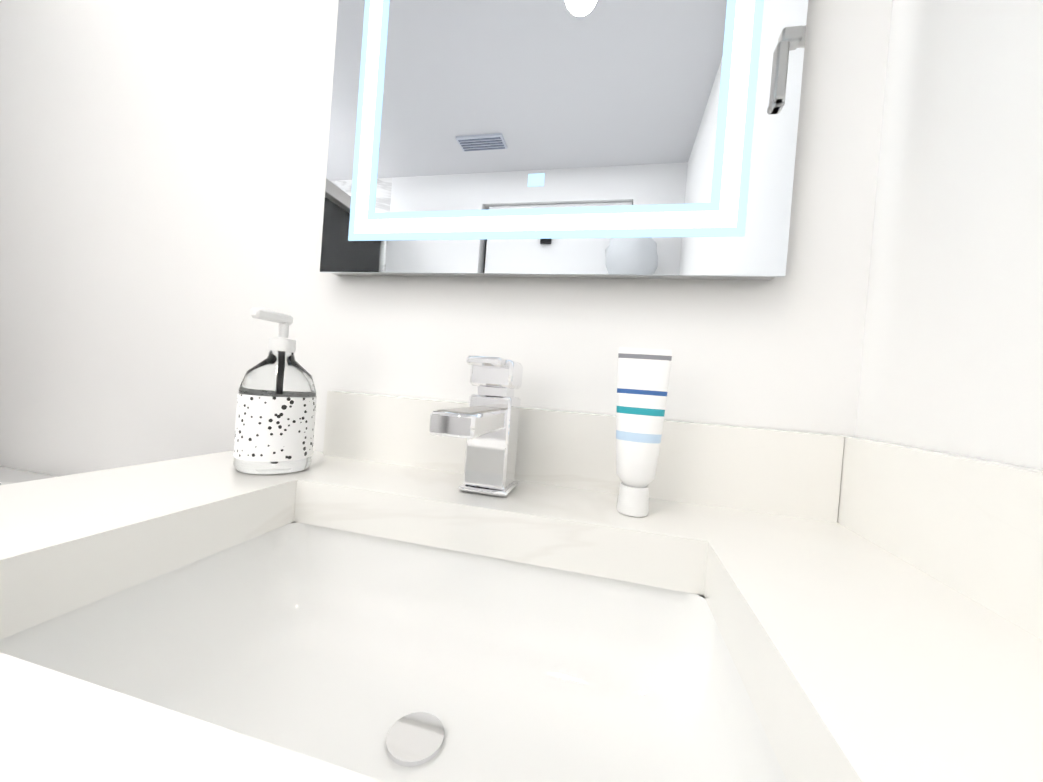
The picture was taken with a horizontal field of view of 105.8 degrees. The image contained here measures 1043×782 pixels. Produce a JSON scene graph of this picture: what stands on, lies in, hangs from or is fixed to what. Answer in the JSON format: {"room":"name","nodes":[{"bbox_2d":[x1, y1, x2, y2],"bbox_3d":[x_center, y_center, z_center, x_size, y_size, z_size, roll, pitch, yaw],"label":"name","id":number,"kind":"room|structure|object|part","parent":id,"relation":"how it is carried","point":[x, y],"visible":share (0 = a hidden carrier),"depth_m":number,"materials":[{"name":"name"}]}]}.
{"room":"bathroom","nodes":[
{"label":"bathroom","id":0,"kind":"room"},
{"bbox_2d":[0,0,891,597],"bbox_3d":[-0.365,-0.131,0.684,1.810,2.260,0.137,4,1,13],"label":"wall","id":1,"kind":"structure","parent":0,"point":[162,178],"depth_m":0.57,"materials":[{"name":"white paint"}]},
{"bbox_3d":[0.035,-0.580,0.541,0.634,0.846,0.035,4,1,13],"label":"led mirror","id":2,"kind":"part","parent":1,"relation":"part of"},
{"bbox_2d":[322,391,844,522],"bbox_3d":[0.034,0.076,0.544,0.695,0.100,0.019,4,1,13],"label":"backsplash","id":3,"kind":"structure","parent":1,"relation":"attached to","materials":[{"name":"stone"}]},
{"bbox_2d":[855,0,1042,469],"bbox_3d":[0.254,-0.072,-0.417,0.100,2.260,1.800,4,1,13],"label":"wall","id":4,"kind":"structure","parent":0,"point":[952,357],"depth_m":0.35,"materials":[{"name":"white paint"}]},
{"bbox_3d":[-1.116,1.003,-0.054,2.760,0.100,1.900,4,1,13],"label":"floor","id":5,"kind":"structure","parent":0,"visible":0},
{"bbox_2d":[0,466,56,484],"bbox_3d":[-0.974,0.554,0.382,0.448,0.808,0.748,4,1,13],"label":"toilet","id":6,"kind":"object","parent":5,"relation":"on","point":[9,476],"visible":0.06,"depth_m":0.72,"materials":[{"name":"white ceramic"}]},
{"bbox_2d":[0,391,1042,781],"bbox_3d":[-0.111,0.522,0.292,0.835,1.005,0.571,4,1,13],"label":"bathroom vanity","id":7,"kind":"object","parent":5,"relation":"on","point":[370,593],"visible":0.98,"depth_m":0.34,"materials":[{"name":"white stone"}]},
{"bbox_2d":[233,308,316,473],"bbox_3d":[-0.314,0.000,0.509,0.087,0.198,0.089,4,1,13],"label":"soap dispenser","id":8,"kind":"object","parent":7,"relation":"on","point":[275,413],"visible":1,"depth_m":0.48,"materials":[{"name":"white plastic"}]},
{"bbox_2d":[429,356,522,496],"bbox_3d":[-0.046,0.041,0.435,0.060,0.158,0.165,4,1,13],"label":"faucet","id":9,"kind":"object","parent":7,"relation":"on","point":[485,424],"visible":1,"depth_m":0.46,"materials":[{"name":"silver metal"}]},
{"bbox_3d":[-0.051,0.031,0.408,0.044,0.022,0.111,4,1,13],"label":"spout","id":10,"kind":"part","parent":9,"relation":"part of","materials":[{"name":"silver metal"}]},
{"bbox_3d":[-0.038,-0.033,0.442,0.040,0.010,0.032,4,1,13],"label":"lever","id":11,"kind":"part","parent":9,"relation":"part of","materials":[{"name":"silver metal"}]},
{"bbox_3d":[-0.030,-0.021,0.483,0.052,0.033,0.056,4,1,13],"label":"handle","id":12,"kind":"part","parent":9,"relation":"part of","materials":[{"name":"silver metal"}]},
{"bbox_2d":[0,522,952,781],"bbox_3d":[-0.086,0.222,0.279,0.462,0.103,0.292,4,1,13],"label":"sink","id":13,"kind":"object","parent":7,"relation":"in","point":[385,654],"depth_m":0.36,"materials":[{"name":"white ceramic"}]},
{"bbox_2d":[616,347,671,516],"bbox_3d":[0.129,0.043,0.433,0.056,0.180,0.038,4,1,13],"label":"toothpaste","id":14,"kind":"object","parent":7,"relation":"on","point":[643,375],"visible":1,"depth_m":0.42,"materials":[{"name":"white plastic"}]}
]}

